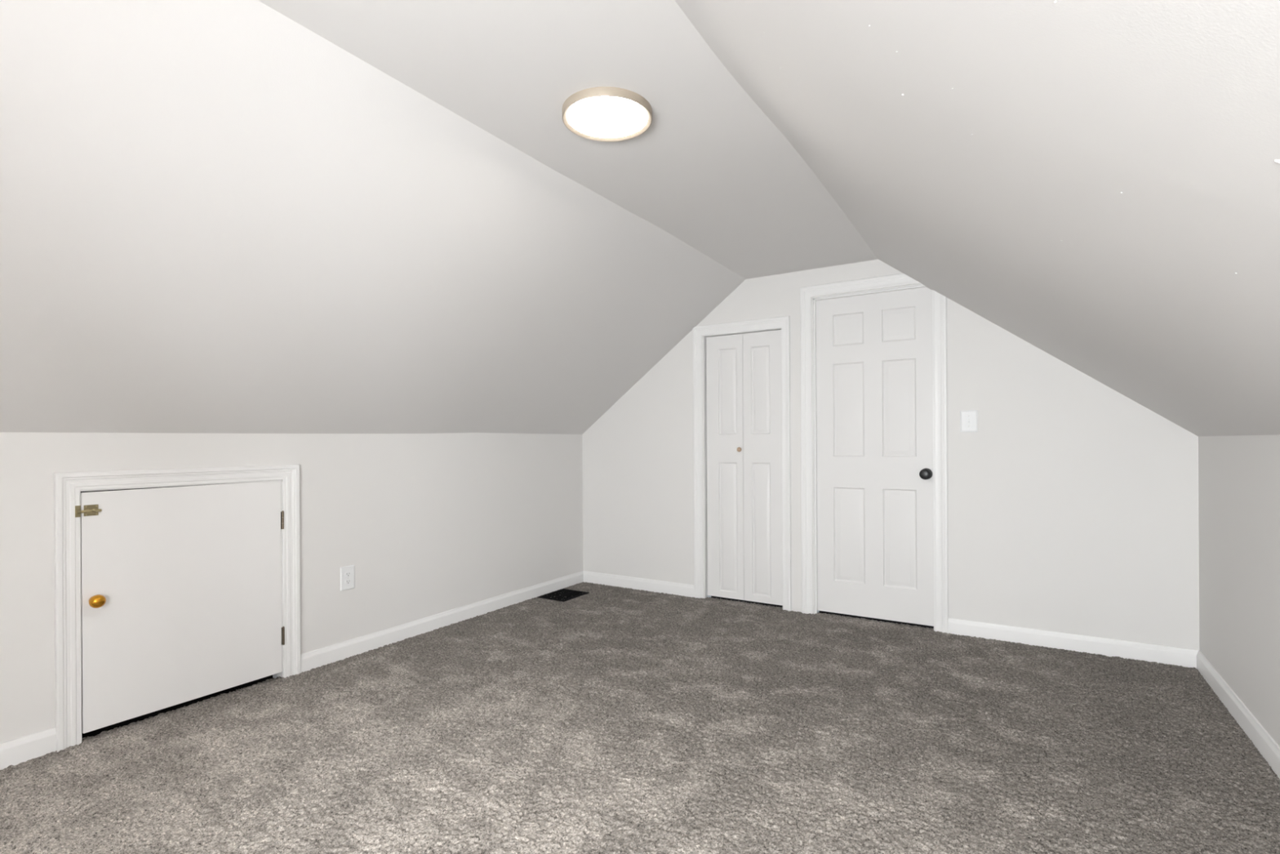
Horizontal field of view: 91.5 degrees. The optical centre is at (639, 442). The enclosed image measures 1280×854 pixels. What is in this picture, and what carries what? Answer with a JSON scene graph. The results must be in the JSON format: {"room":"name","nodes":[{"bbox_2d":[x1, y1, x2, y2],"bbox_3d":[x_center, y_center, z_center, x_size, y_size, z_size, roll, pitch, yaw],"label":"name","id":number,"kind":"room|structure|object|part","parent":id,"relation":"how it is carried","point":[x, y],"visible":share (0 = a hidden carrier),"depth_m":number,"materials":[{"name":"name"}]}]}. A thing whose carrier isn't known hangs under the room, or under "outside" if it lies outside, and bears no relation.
{"room":"attic room","nodes":[
{"label":"attic room","id":0,"kind":"room"},
{"bbox_2d":[0,431,582,742],"bbox_3d":[-2.130,0.562,2.943,0.600,1.310,5.566,0,0,32],"label":"wall","id":1,"kind":"structure","parent":0,"point":[428,524],"depth_m":3.36,"materials":[{"name":"paint"}]},
{"bbox_2d":[0,726,56,769],"bbox_3d":[-2.717,1.109,1.402,0.014,0.103,2.124,0,0,32],"label":"baseboard","id":2,"kind":"structure","parent":1,"relation":"attached to","point":[15,751],"depth_m":2.24,"materials":[{"name":"white paint"}]},
{"bbox_2d":[53,464,300,751],"bbox_3d":[-1.955,0.635,2.711,0.110,1.043,0.909,0,0,32],"label":"door frame","id":3,"kind":"structure","parent":1,"relation":"attached to","point":[68,486],"depth_m":2.37,"materials":[{"name":"white paint"}]},
{"bbox_2d":[80,480,284,733],"bbox_3d":[-1.915,0.648,2.681,0.072,0.924,0.769,0,0,32],"label":"door","id":4,"kind":"structure","parent":1,"relation":"in","point":[181,586],"depth_m":2.63,"materials":[{"name":"white paint"}]},
{"bbox_3d":[-2.098,0.262,2.382,0.024,0.014,0.070,0,0,32],"label":"bolt rod","id":5,"kind":"part","parent":4,"relation":"part of","materials":[{"name":"gold metal"}]},
{"bbox_3d":[-2.110,0.262,2.397,0.002,0.042,0.044,0,0,32],"label":"bolt plate","id":6,"kind":"part","parent":4,"relation":"part of","materials":[{"name":"gold metal"}]},
{"bbox_3d":[-2.083,0.610,2.390,0.052,0.050,0.050,0,0,32],"label":"knob","id":7,"kind":"part","parent":4,"relation":"part of","materials":[{"name":"gold metal"}]},
{"bbox_2d":[340,564,354,591],"bbox_3d":[-1.548,0.719,3.304,0.008,0.125,0.080,0,0,32],"label":"wall outlet","id":8,"kind":"object","parent":1,"relation":"attached to","point":[347,573],"visible":1,"depth_m":3.30,"materials":[{"name":"white plastic"}]},
{"bbox_2d":[345,578,351,584],"bbox_3d":[-1.546,0.739,3.303,0.003,0.024,0.034,0,0,32],"label":"receptacle","id":9,"kind":"object","parent":8,"relation":"attached to","point":[348,581],"depth_m":3.30,"materials":[{"name":"white plastic"}]},
{"bbox_2d":[345,571,351,577],"bbox_3d":[-1.546,0.700,3.303,0.003,0.024,0.034,0,0,32],"label":"receptacle","id":10,"kind":"object","parent":8,"relation":"attached to","point":[348,574],"depth_m":3.30,"materials":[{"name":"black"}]},
{"bbox_2d":[300,570,583,672],"bbox_3d":[-1.069,1.100,4.071,0.014,0.103,2.334,0,0,32],"label":"baseboard","id":11,"kind":"structure","parent":1,"relation":"attached to","point":[319,657],"depth_m":3.71,"materials":[{"name":"white paint"}]},
{"bbox_2d":[0,0,745,434],"bbox_3d":[-1.279,-0.577,2.413,1.529,1.161,5.466,0,0,32],"label":"ceiling","id":12,"kind":"structure","parent":0,"point":[217,216],"depth_m":2.20,"materials":[{"name":"paint"}]},
{"bbox_2d":[257,0,878,279],"bbox_3d":[-0.297,-1.124,1.805,1.098,0.008,5.466,0,0,32],"label":"ceiling","id":13,"kind":"structure","parent":0,"point":[710,170],"depth_m":2.06,"materials":[{"name":"paint"}]},
{"bbox_2d":[562,86,652,142],"bbox_3d":[-0.111,-1.109,2.119,0.305,0.032,0.305,0,0,32],"label":"ceiling light","id":14,"kind":"object","parent":13,"relation":"in","point":[601,113],"visible":1,"depth_m":2.09,"materials":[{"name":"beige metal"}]},
{"bbox_2d":[566,96,647,137],"bbox_3d":[-0.111,-1.109,2.119,0.273,0.018,0.273,0,0,32],"label":"diffuser","id":15,"kind":"object","parent":14,"relation":"attached to","point":[587,117],"depth_m":2.11,"materials":[{"name":"white plastic"}]},
{"bbox_2d":[0,582,1279,853],"bbox_3d":[-0.255,1.131,1.802,3.848,0.012,5.436,0,0,32],"label":"floor","id":16,"kind":"structure","parent":0,"point":[607,719],"depth_m":2.25,"materials":[{"name":"grey carpet"}]},
{"bbox_2d":[536,588,588,601],"bbox_3d":[-0.565,1.136,4.603,0.252,0.025,0.308,0,0,32],"label":"floor vent","id":17,"kind":"object","parent":16,"relation":"in","point":[559,594],"visible":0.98,"depth_m":4.60,"materials":[{"name":"black metal"}]},
{"bbox_2d":[711,595,933,628],"bbox_3d":[1.168,0.044,4.201,1.717,2.250,0.015,0,0,32],"label":"door gap","id":18,"kind":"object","parent":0,"point":[722,597],"depth_m":4.09,"materials":[{"name":"black"}]},
{"bbox_2d":[582,259,1199,649],"bbox_3d":[1.173,-0.036,4.119,3.889,2.410,0.110,0,0,32],"label":"wall","id":19,"kind":"structure","parent":0,"point":[1073,503],"depth_m":3.51,"materials":[{"name":"paint"}]},
{"bbox_2d":[583,570,693,597],"bbox_3d":[-0.035,1.094,4.796,1.014,0.103,0.014,0,0,32],"label":"baseboard","id":20,"kind":"structure","parent":19,"relation":"attached to","point":[652,585],"depth_m":4.76,"materials":[{"name":"white paint"}]},
{"bbox_2d":[692,315,791,610],"bbox_3d":[0.723,0.152,4.384,0.718,1.979,0.124,0,0,32],"label":"door frame","id":21,"kind":"structure","parent":19,"relation":"attached to","point":[783,323],"depth_m":4.48,"materials":[{"name":"white paint"}]},
{"bbox_2d":[706,329,782,605],"bbox_3d":[0.727,0.174,4.366,0.569,1.868,0.055,0,0,32],"label":"door","id":22,"kind":"structure","parent":19,"relation":"in","point":[744,371],"depth_m":4.36,"materials":[{"name":"white paint"}]},
{"bbox_2d":[800,273,948,633],"bbox_3d":[1.460,0.058,3.928,0.868,2.158,0.124,0,0,32],"label":"door frame","id":23,"kind":"structure","parent":19,"relation":"attached to","point":[939,300],"depth_m":3.86,"materials":[{"name":"white paint"}]},
{"bbox_2d":[815,286,933,626],"bbox_3d":[1.449,0.082,3.901,0.712,2.042,0.101,0,0,32],"label":"door","id":24,"kind":"structure","parent":19,"relation":"in","point":[874,410],"depth_m":3.90,"materials":[{"name":"white paint"}]},
{"bbox_3d":[1.703,0.191,3.720,0.065,0.065,0.058,0,0,32],"label":"knob","id":25,"kind":"part","parent":24,"relation":"part of","materials":[{"name":"black metal"}]},
{"bbox_2d":[960,409,977,432],"bbox_3d":[1.897,-0.121,3.597,0.091,0.127,0.017,0,0,32],"label":"light switch","id":26,"kind":"object","parent":19,"relation":"attached to","point":[968,419],"visible":1,"depth_m":3.60,"materials":[{"name":"white plastic"}]},
{"bbox_2d":[947,617,1199,668],"bbox_3d":[2.283,1.081,3.364,1.116,0.103,0.014,0,0,32],"label":"baseboard","id":27,"kind":"structure","parent":19,"relation":"attached to","point":[1185,657],"depth_m":3.33,"materials":[{"name":"white paint"}]},
{"bbox_2d":[674,0,1279,436],"bbox_3d":[0.681,-0.603,1.203,1.674,1.263,5.466,0,0,32],"label":"ceiling","id":28,"kind":"structure","parent":0,"point":[1096,182],"depth_m":1.26,"materials":[{"name":"paint"}]},
{"bbox_2d":[1198,435,1279,746],"bbox_3d":[1.392,0.534,0.768,0.100,1.268,5.566,0,0,32],"label":"wall","id":29,"kind":"structure","parent":0,"point":[1239,476],"depth_m":2.45,"materials":[{"name":"paint"}]},
{"bbox_2d":[1196,650,1279,777],"bbox_3d":[1.346,1.086,0.798,0.014,0.103,5.366,0,0,32],"label":"baseboard","id":30,"kind":"structure","parent":29,"relation":"attached to","point":[1267,746],"depth_m":2.43,"materials":[{"name":"white paint"}]}
]}

